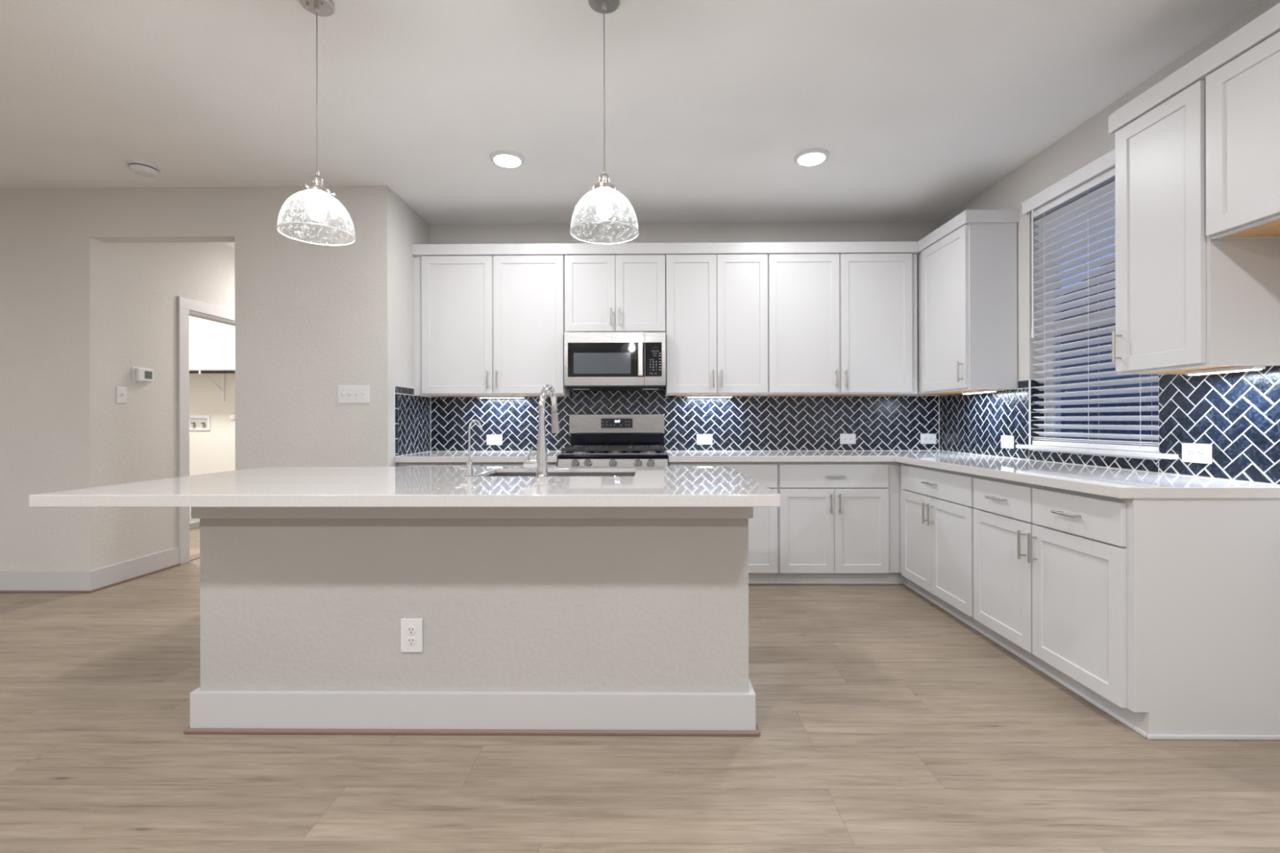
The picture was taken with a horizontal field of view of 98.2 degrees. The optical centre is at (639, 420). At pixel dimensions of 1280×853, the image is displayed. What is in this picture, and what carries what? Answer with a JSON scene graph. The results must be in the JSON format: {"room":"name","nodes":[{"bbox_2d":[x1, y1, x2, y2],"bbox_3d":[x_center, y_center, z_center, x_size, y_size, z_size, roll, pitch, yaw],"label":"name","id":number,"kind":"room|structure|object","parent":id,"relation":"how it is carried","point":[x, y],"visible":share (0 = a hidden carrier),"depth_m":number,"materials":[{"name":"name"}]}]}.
{"room":"kitchen","nodes":[
{"label":"kitchen","id":0,"kind":"room"},
{"bbox_2d":[106,242,235,565],"bbox_3d":[-3.787,-0.212,5.756,0.120,2.755,3.715,0,0,1],"label":"wall","id":1,"kind":"structure","parent":0,"point":[145,281],"depth_m":4.21,"materials":[{"name":"paint"}]},
{"bbox_2d":[116,386,126,403],"bbox_3d":[-3.738,-0.186,4.003,0.018,0.119,0.076,0,0,1],"label":"light switch","id":2,"kind":"object","parent":1,"relation":"attached to","point":[121,391],"visible":1,"depth_m":4.00,"materials":[{"name":"white plastic"}]},
{"bbox_2d":[132,366,153,382],"bbox_3d":[-3.730,-0.345,4.163,0.030,0.112,0.150,0,0,1],"label":"thermostat","id":3,"kind":"object","parent":1,"relation":"attached to","point":[143,375],"visible":1,"depth_m":4.15,"materials":[{"name":"white plastic"}]},
{"bbox_2d":[189,553,199,561],"bbox_3d":[-3.798,1.163,4.966,0.130,0.006,0.774,0,0,1],"label":"trim","id":4,"kind":"structure","parent":1,"relation":"attached to","point":[197,556],"depth_m":4.72,"materials":[{"name":"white wood"}]},
{"bbox_2d":[177,296,235,564],"bbox_3d":[-3.791,0.078,4.966,0.148,2.175,0.964,0,0,1],"label":"door frame","id":5,"kind":"structure","parent":1,"relation":"in","point":[186,308],"depth_m":4.54,"materials":[{"name":"grey paint"}]},
{"bbox_2d":[0,186,395,570],"bbox_3d":[-4.833,-0.210,3.850,6.250,2.755,0.120,0,0,1],"label":"wall","id":6,"kind":"structure","parent":0,"point":[311,320],"depth_m":3.77,"materials":[{"name":"paint"}]},
{"bbox_2d":[0,546,180,592],"bbox_3d":[-5.835,1.098,4.140,4.236,0.145,0.731,0,0,1],"label":"baseboard","id":7,"kind":"structure","parent":6,"relation":"attached to","point":[11,581],"depth_m":3.77,"materials":[{"name":"grey paint"}]},
{"bbox_2d":[337,385,369,403],"bbox_3d":[-1.931,-0.180,3.749,0.211,0.116,0.018,0,0,1],"label":"light switch","id":8,"kind":"object","parent":6,"relation":"attached to","point":[346,393],"visible":1,"depth_m":3.74,"materials":[{"name":"white plastic"}]},
{"bbox_2d":[189,315,235,516],"bbox_3d":[-4.885,-0.209,6.435,2.090,2.755,0.120,0,0,1],"label":"wall","id":9,"kind":"structure","parent":0,"point":[211,344],"depth_m":6.38,"materials":[{"name":"paint"}]},
{"bbox_2d":[189,415,210,430],"bbox_3d":[-5.071,0.021,6.362,0.258,0.175,0.032,0,0,1],"label":"box","id":10,"kind":"object","parent":9,"relation":"attached to","point":[196,422],"visible":0.84,"depth_m":6.37,"materials":[{"name":"white plastic"}]},
{"bbox_2d":[199,369,224,401],"bbox_3d":[-4.793,-0.388,6.203,0.030,0.332,0.341,0,0,1],"label":"shelf bracket","id":11,"kind":"object","parent":9,"relation":"attached to","point":[222,388],"visible":0.94,"depth_m":6.36,"materials":[{"name":"white metal"}]},
{"bbox_2d":[189,370,235,373],"bbox_3d":[-4.890,-0.532,6.055,2.070,0.026,0.027,0,0,1],"label":"closet rod","id":12,"kind":"object","parent":11,"relation":"attached to","point":[190,371],"visible":0.32,"depth_m":6.04,"materials":[{"name":"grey metal"}]},
{"bbox_2d":[189,368,235,370],"bbox_3d":[-4.888,-0.563,6.200,2.070,0.019,0.349,0,0,1],"label":"wall shelf","id":13,"kind":"object","parent":9,"relation":"attached to","point":[190,369],"visible":0.06,"depth_m":6.03,"materials":[{"name":"white wood"}]},
{"bbox_2d":[229,414,235,420],"bbox_3d":[-4.682,-0.037,6.365,0.072,0.072,0.016,0,0,1],"label":"disc","id":14,"kind":"object","parent":9,"relation":"attached to","point":[232,417],"visible":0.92,"depth_m":6.36,"materials":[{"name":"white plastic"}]},
{"bbox_2d":[395,193,429,466],"bbox_3d":[-1.764,-0.216,4.184,0.120,2.755,0.615,0,0,1],"label":"wall","id":15,"kind":"structure","parent":0,"point":[411,228],"depth_m":4.04,"materials":[{"name":"paint"}]},
{"bbox_2d":[394,385,430,456],"bbox_3d":[-1.700,0.001,4.170,0.008,0.492,0.639,0,0,1],"label":"tile backsplash","id":16,"kind":"structure","parent":15,"relation":"attached to","point":[411,411],"depth_m":4.11,"materials":[{"name":"blue tile"}]},
{"bbox_2d":[0,0,1262,248],"bbox_3d":[-2.807,-1.641,1.802,10.754,0.100,12.200,0,0,1],"label":"ceiling","id":17,"kind":"structure","parent":0,"point":[918,108],"depth_m":2.69,"materials":[{"name":"paint"}]},
{"bbox_2d":[126,160,159,177],"bbox_3d":[-3.095,-1.565,3.455,0.158,0.052,0.158,0,0,1],"label":"smoke detector","id":18,"kind":"object","parent":17,"relation":"attached to","point":[139,167],"visible":1,"depth_m":3.42,"materials":[{"name":"white plastic"}]},
{"bbox_2d":[276,0,355,245],"bbox_3d":[-1.223,-1.149,2.100,0.260,0.891,0.260,0,0,1],"label":"pendant light","id":19,"kind":"object","parent":17,"relation":"hanging from","point":[317,210],"visible":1,"depth_m":2.09,"materials":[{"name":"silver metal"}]},
{"bbox_2d":[311,169,323,186],"bbox_3d":[-1.223,-0.914,2.100,0.044,0.069,0.044,0,0,1],"label":"socket","id":20,"kind":"object","parent":19,"relation":"attached to","point":[317,180],"depth_m":2.09,"materials":[{"name":"silver metal"}]},
{"bbox_2d":[489,150,524,167],"bbox_3d":[-0.805,-1.583,3.365,0.206,0.024,0.206,0,0,1],"label":"recessed light","id":21,"kind":"object","parent":17,"relation":"in","point":[506,158],"visible":1,"depth_m":3.33,"materials":[{"name":"white plastic"}]},
{"bbox_2d":[569,0,639,244],"bbox_3d":[-0.135,-1.151,2.088,0.260,0.891,0.260,0,0,1],"label":"pendant light","id":22,"kind":"object","parent":17,"relation":"hanging from","point":[604,188],"visible":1,"depth_m":2.08,"materials":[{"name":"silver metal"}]},
{"bbox_2d":[599,168,609,182],"bbox_3d":[-0.134,-0.916,2.088,0.044,0.069,0.044,0,0,1],"label":"socket","id":23,"kind":"object","parent":22,"relation":"attached to","point":[603,177],"depth_m":2.07,"materials":[{"name":"silver metal"}]},
{"bbox_2d":[793,147,829,165],"bbox_3d":[1.037,-1.587,3.350,0.206,0.024,0.206,0,0,1],"label":"recessed light","id":24,"kind":"object","parent":17,"relation":"in","point":[810,157],"visible":1,"depth_m":3.31,"materials":[{"name":"white plastic"}]},
{"bbox_2d":[0,528,1279,852],"bbox_3d":[-2.801,1.214,1.802,10.754,0.100,12.200,0,0,1],"label":"floor","id":25,"kind":"structure","parent":0,"point":[887,722],"depth_m":1.86,"materials":[{"name":"brown wood"}]},
{"bbox_2d":[189,516,199,530],"bbox_3d":[-5.243,1.131,5.904,0.880,0.075,0.850,0,0,1],"label":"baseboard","id":26,"kind":"structure","parent":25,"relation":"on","point":[194,523],"depth_m":6.01,"materials":[{"name":"white paint"}]},
{"bbox_2d":[183,506,759,736],"bbox_3d":[-0.622,0.713,2.487,2.136,0.893,0.893,0,0,1],"label":"kitchen island","id":27,"kind":"object","parent":25,"relation":"on","point":[537,620],"visible":0.78,"depth_m":2.07,"materials":[{"name":"paint"}]},
{"bbox_2d":[28,466,780,506],"bbox_3d":[-0.785,0.266,2.409,2.511,0.042,1.136,0,0,1],"label":"island countertop","id":28,"kind":"structure","parent":27,"relation":"on","point":[651,486],"depth_m":1.98,"materials":[{"name":"stone"}]},
{"bbox_2d":[454,419,482,477],"bbox_3d":[-0.745,0.120,2.452,0.130,0.252,0.064,0,0,-42],"label":"filter faucet","id":29,"kind":"object","parent":28,"relation":"on","point":[469,463],"visible":1,"depth_m":2.43,"materials":[{"name":"silver metal"}]},
{"bbox_2d":[523,383,559,477],"bbox_3d":[-0.442,0.039,2.507,0.105,0.412,0.232,0,0,8],"label":"kitchen faucet","id":30,"kind":"object","parent":28,"relation":"on","point":[540,464],"visible":1,"depth_m":2.40,"materials":[{"name":"silver metal"}]},
{"bbox_2d":[484,472,635,476],"bbox_3d":[-0.380,0.384,2.642,0.772,0.239,0.444,0,0,1],"label":"sink","id":31,"kind":"object","parent":28,"relation":"in","point":[495,474],"visible":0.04,"depth_m":2.84,"materials":[{"name":"silver metal"}]},
{"bbox_2d":[400,618,422,652],"bbox_3d":[-0.855,0.804,2.074,0.082,0.126,0.009,0,0,1],"label":"wall outlet","id":32,"kind":"object","parent":27,"relation":"attached to","point":[411,629],"visible":1,"depth_m":2.07,"materials":[{"name":"white plastic"}]},
{"bbox_2d":[406,626,415,635],"bbox_3d":[-0.855,0.783,2.071,0.034,0.034,0.003,0,0,1],"label":"receptacle","id":33,"kind":"object","parent":32,"relation":"attached to","point":[411,630],"depth_m":2.07,"materials":[{"name":"white plastic"}]},
{"bbox_2d":[406,636,415,645],"bbox_3d":[-0.855,0.824,2.071,0.034,0.034,0.003,0,0,1],"label":"receptacle","id":34,"kind":"object","parent":32,"relation":"attached to","point":[411,641],"depth_m":2.07,"materials":[{"name":"white plastic"}]},
{"bbox_2d":[398,462,557,466],"bbox_3d":[-1.134,0.724,4.159,1.133,0.872,0.638,0,0,1],"label":"base cabinet","id":35,"kind":"object","parent":25,"relation":"on","point":[426,464],"visible":0.08,"depth_m":3.90,"materials":[{"name":"white paint"}]},
{"bbox_2d":[394,451,564,462],"bbox_3d":[-1.137,0.267,4.163,1.132,0.042,0.641,0,0,1],"label":"countertop","id":36,"kind":"structure","parent":35,"relation":"on","point":[429,456],"depth_m":3.85,"materials":[{"name":"stone"}]},
{"bbox_2d":[557,413,667,466],"bbox_3d":[-0.185,0.552,4.112,0.764,1.212,0.700,0,0,1],"label":"gas range","id":37,"kind":"object","parent":25,"relation":"on","point":[596,439],"visible":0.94,"depth_m":4.41,"materials":[{"name":"silver metal"}]},
{"bbox_2d":[557,450,667,459],"bbox_3d":[-0.184,0.246,4.142,0.763,0.044,0.640,0,0,1],"label":"cooktop","id":38,"kind":"object","parent":37,"relation":"in","point":[568,455],"depth_m":3.82,"materials":[{"name":"black metal"}]},
{"bbox_2d":[667,461,777,581],"bbox_3d":[0.586,0.721,4.140,0.763,0.872,0.638,0,0,1],"label":"base cabinet","id":39,"kind":"object","parent":25,"relation":"on","point":[763,527],"visible":0.2,"depth_m":3.86,"materials":[{"name":"white paint"}]},
{"bbox_2d":[748,581,903,584],"bbox_3d":[1.036,1.146,3.923,1.667,0.019,0.012,0,0,1],"label":"trim","id":40,"kind":"structure","parent":25,"relation":"on","point":[749,582],"depth_m":3.92,"materials":[{"name":"white paint"}]},
{"bbox_2d":[776,462,904,582],"bbox_3d":[1.419,0.719,4.131,0.901,0.872,0.638,0,0,1],"label":"base cabinet","id":41,"kind":"object","parent":25,"relation":"on","point":[837,521],"visible":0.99,"depth_m":3.85,"materials":[{"name":"white paint"}]},
{"bbox_2d":[899,462,986,632],"bbox_3d":[2.069,0.718,3.445,0.638,0.872,0.946,0,0,1],"label":"base cabinet","id":42,"kind":"object","parent":25,"relation":"on","point":[936,508],"visible":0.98,"depth_m":3.32,"materials":[{"name":"white paint"}]},
{"bbox_2d":[903,582,1146,737],"bbox_3d":[1.852,1.144,2.960,0.012,0.019,1.894,0,0,1],"label":"trim","id":43,"kind":"structure","parent":25,"relation":"on","point":[1066,685],"depth_m":2.53,"materials":[{"name":"white paint"}]},
{"bbox_2d":[973,475,1144,731],"bbox_3d":[2.058,0.718,2.499,0.638,0.872,0.942,0,0,1],"label":"base cabinet","id":44,"kind":"object","parent":25,"relation":"on","point":[1051,584],"visible":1,"depth_m":2.36,"materials":[{"name":"white paint"}]},
{"bbox_2d":[665,450,1279,498],"bbox_3d":[1.290,0.262,3.234,2.198,0.042,2.446,0,0,1],"label":"countertop","id":45,"kind":"structure","parent":44,"relation":"on","point":[1118,483],"depth_m":2.67,"materials":[{"name":"stone"}]},
{"bbox_2d":[1128,498,1279,740],"bbox_3d":[2.085,0.717,2.013,0.585,0.872,0.028,0,0,1],"label":"end panel","id":46,"kind":"object","parent":25,"relation":"on","point":[1204,574],"visible":0.99,"depth_m":2.01,"materials":[{"name":"white paint"}]},
{"bbox_2d":[429,221,939,564],"bbox_3d":[0.366,-0.221,4.527,4.374,2.755,0.120,0,0,1],"label":"wall","id":47,"kind":"structure","parent":0,"point":[860,231],"depth_m":4.47,"materials":[{"name":"paint"}]},
{"bbox_2d":[413,254,569,396],"bbox_3d":[-1.136,-0.722,4.298,1.137,1.055,0.356,0,0,1],"label":"upper cabinet","id":48,"kind":"object","parent":47,"relation":"attached to","point":[484,325],"visible":1,"depth_m":4.16,"materials":[{"name":"white paint"}]},
{"bbox_2d":[478,395,524,398],"bbox_3d":[-1.092,-0.189,4.384,0.360,0.018,0.044,0,0,1],"label":"light","id":49,"kind":"object","parent":48,"relation":"attached to","point":[479,397],"visible":0.99,"depth_m":4.36,"materials":[{"name":"white plastic"}]},
{"bbox_2d":[480,397,524,398],"bbox_3d":[-1.092,-0.181,4.384,0.340,0.003,0.034,0,0,1],"label":"diffuser","id":50,"kind":"object","parent":49,"relation":"attached to","point":[480,397],"depth_m":4.37,"materials":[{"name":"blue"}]},
{"bbox_2d":[564,253,666,333],"bbox_3d":[-0.185,-0.956,4.287,0.761,0.592,0.356,0,0,1],"label":"upper cabinet","id":51,"kind":"object","parent":47,"relation":"attached to","point":[604,293],"visible":0.95,"depth_m":4.15,"materials":[{"name":"white paint"}]},
{"bbox_2d":[564,332,666,391],"bbox_3d":[-0.183,-0.446,4.251,0.748,0.416,0.427,0,0,1],"label":"microwave oven","id":52,"kind":"object","parent":51,"relation":"attached to","point":[593,361],"visible":1,"depth_m":4.08,"materials":[{"name":"grey metal"}]},
{"bbox_2d":[430,386,939,451],"bbox_3d":[0.351,-0.020,4.464,4.102,0.526,0.008,0,0,1],"label":"tile backsplash","id":53,"kind":"structure","parent":47,"relation":"attached to","point":[735,423],"depth_m":4.46,"materials":[{"name":"blue tile"}]},
{"bbox_2d":[486,435,502,444],"bbox_3d":[-1.176,0.153,4.472,0.126,0.082,0.009,0,0,1],"label":"wall outlet","id":54,"kind":"object","parent":53,"relation":"attached to","point":[491,439],"visible":1,"depth_m":4.47,"materials":[{"name":"white plastic"}]},
{"bbox_2d":[696,434,712,444],"bbox_3d":[0.518,0.149,4.453,0.126,0.082,0.009,0,0,1],"label":"wall outlet","id":55,"kind":"object","parent":53,"relation":"attached to","point":[701,439],"visible":1,"depth_m":4.45,"materials":[{"name":"white plastic"}]},
{"bbox_2d":[840,433,855,444],"bbox_3d":[1.666,0.144,4.441,0.126,0.082,0.009,0,0,1],"label":"wall outlet","id":56,"kind":"object","parent":53,"relation":"attached to","point":[845,438],"visible":1,"depth_m":4.44,"materials":[{"name":"white plastic"}]},
{"bbox_2d":[920,433,936,444],"bbox_3d":[2.307,0.143,4.434,0.126,0.082,0.009,0,0,1],"label":"wall outlet","id":57,"kind":"object","parent":53,"relation":"attached to","point":[925,438],"visible":1,"depth_m":4.43,"materials":[{"name":"white plastic"}]},
{"bbox_2d":[665,253,768,396],"bbox_3d":[0.579,-0.726,4.279,0.762,1.055,0.356,0,0,1],"label":"upper cabinet","id":58,"kind":"object","parent":47,"relation":"attached to","point":[717,334],"visible":0.99,"depth_m":4.14,"materials":[{"name":"white paint"}]},
{"bbox_2d":[686,395,733,397],"bbox_3d":[0.548,-0.192,4.365,0.360,0.018,0.044,0,0,1],"label":"light","id":59,"kind":"object","parent":58,"relation":"attached to","point":[687,396],"visible":1,"depth_m":4.34,"materials":[{"name":"white plastic"}]},
{"bbox_2d":[762,253,917,395],"bbox_3d":[1.518,-0.728,4.269,1.112,1.055,0.356,0,0,1],"label":"upper cabinet","id":60,"kind":"object","parent":47,"relation":"attached to","point":[839,323],"visible":0.96,"depth_m":4.13,"materials":[{"name":"white paint"}]},
{"bbox_2d":[412,209,1018,255],"bbox_3d":[0.342,-1.289,3.841,4.104,0.080,0.653,0,0,1],"label":"crown molding","id":61,"kind":"structure","parent":60,"relation":"attached to","point":[967,216],"depth_m":4.13,"materials":[{"name":"white paint"}]},
{"bbox_2d":[939,0,1279,431],"bbox_3d":[2.431,-0.225,0.205,0.150,2.755,8.720,0,0,1],"label":"wall","id":62,"kind":"structure","parent":0,"point":[1089,141],"depth_m":3.37,"materials":[{"name":"paint"}]},
{"bbox_2d":[902,222,1017,395],"bbox_3d":[2.210,-0.729,3.976,0.356,1.055,0.943,0,0,1],"label":"upper cabinet","id":63,"kind":"object","parent":62,"relation":"attached to","point":[966,280],"visible":0.98,"depth_m":3.52,"materials":[{"name":"white paint"}]},
{"bbox_2d":[961,389,997,394],"bbox_3d":[2.275,-0.196,3.721,0.044,0.018,0.330,0,0,1],"label":"light","id":64,"kind":"object","parent":63,"relation":"attached to","point":[983,390],"visible":0.87,"depth_m":3.69,"materials":[{"name":"white plastic"}]},
{"bbox_2d":[963,391,991,394],"bbox_3d":[2.275,-0.188,3.721,0.034,0.003,0.310,0,0,1],"label":"diffuser","id":65,"kind":"object","parent":64,"relation":"attached to","point":[964,393],"depth_m":3.75,"materials":[{"name":"white plastic"}]},
{"bbox_2d":[1015,179,1178,459],"bbox_3d":[2.430,-0.559,2.952,0.180,1.457,1.026,0,0,1],"label":"window","id":66,"kind":"structure","parent":62,"relation":"in","point":[1091,451],"depth_m":3.23,"materials":[{"name":"grey paint"}]},
{"bbox_2d":[1021,148,1159,452],"bbox_3d":[2.400,-0.602,2.972,0.091,1.496,0.910,0,0,1],"label":"window blind","id":67,"kind":"object","parent":66,"relation":"attached to","point":[1103,197],"visible":0.65,"depth_m":3.03,"materials":[{"name":"white plastic"}]},
{"bbox_2d":[939,365,1279,485],"bbox_3d":[2.428,-0.007,3.222,0.093,0.492,2.444,0,0,1],"label":"tile backsplash","id":68,"kind":"structure","parent":62,"relation":"attached to","point":[1237,414],"depth_m":2.42,"materials":[{"name":"blue tile"}]},
{"bbox_2d":[1000,435,1013,448],"bbox_3d":[2.381,0.137,3.594,0.009,0.082,0.126,0,0,1],"label":"wall outlet","id":69,"kind":"object","parent":68,"relation":"attached to","point":[1006,442],"visible":1,"depth_m":3.59,"materials":[{"name":"white plastic"}]},
{"bbox_2d":[1182,443,1212,463],"bbox_3d":[2.368,0.138,2.359,0.009,0.082,0.126,0,0,1],"label":"wall outlet","id":70,"kind":"object","parent":68,"relation":"attached to","point":[1191,452],"visible":1,"depth_m":2.35,"materials":[{"name":"white plastic"}]},
{"bbox_2d":[1186,448,1195,457],"bbox_3d":[2.365,0.138,2.380,0.003,0.034,0.034,0,0,1],"label":"receptacle","id":71,"kind":"object","parent":70,"relation":"attached to","point":[1190,452],"depth_m":2.38,"materials":[{"name":"white plastic"}]},
{"bbox_2d":[1195,449,1204,457],"bbox_3d":[2.365,0.138,2.339,0.003,0.034,0.034,0,0,1],"label":"receptacle","id":72,"kind":"object","parent":70,"relation":"attached to","point":[1199,453],"depth_m":2.34,"materials":[{"name":"white plastic"}]},
{"bbox_2d":[1111,77,1279,374],"bbox_3d":[2.191,-0.729,2.209,0.356,1.055,0.396,0,0,1],"label":"upper cabinet","id":73,"kind":"object","parent":62,"relation":"attached to","point":[1186,299],"visible":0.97,"depth_m":2.12,"materials":[{"name":"white paint"}]},
{"bbox_2d":[1185,365,1265,375],"bbox_3d":[2.257,-0.196,2.147,0.044,0.018,0.260,0,0,1],"label":"light","id":74,"kind":"object","parent":73,"relation":"attached to","point":[1240,368],"visible":1,"depth_m":2.12,"materials":[{"name":"white plastic"}]},
{"bbox_2d":[1187,368,1262,375],"bbox_3d":[2.257,-0.188,2.147,0.034,0.003,0.240,0,0,1],"label":"diffuser","id":75,"kind":"object","parent":74,"relation":"attached to","point":[1205,371],"depth_m":2.16,"materials":[{"name":"white plastic"}]},
{"bbox_2d":[1205,31,1279,239],"bbox_3d":[2.183,-0.958,1.549,0.356,0.598,0.920,0,0,1],"label":"upper cabinet","id":76,"kind":"object","parent":62,"relation":"attached to","point":[1242,95],"visible":1,"depth_m":1.89,"materials":[{"name":"white paint"}]},
{"bbox_2d":[1108,2,1279,133],"bbox_3d":[2.203,-1.293,1.752,0.335,0.080,1.330,0,0,1],"label":"crown molding","id":77,"kind":"structure","parent":76,"relation":"attached to","point":[1267,24],"depth_m":2.02,"materials":[{"name":"white paint"}]},
{"label":"outside","id":78,"kind":"structure","parent":0,"visible":0},
{"bbox_3d":[16.301,1.374,1.792,27.446,0.100,35.000,0,0,1],"label":"ground","id":79,"kind":"structure","parent":78,"visible":0},
{"bbox_2d":[1060,261,1158,400],"bbox_3d":[12.534,-1.869,3.334,8.000,6.400,19.000,0,0,1],"label":"house","id":80,"kind":"structure","parent":79,"relation":"on","point":[1130,376],"depth_m":11.15,"materials":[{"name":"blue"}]},
{"bbox_2d":[1061,401,1158,441],"bbox_3d":[5.053,0.572,3.812,0.020,1.550,16.792,0,0,1],"label":"fence","id":81,"kind":"object","parent":79,"relation":"on","point":[1144,403],"visible":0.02,"depth_m":5.94,"materials":[{"name":"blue wood"}]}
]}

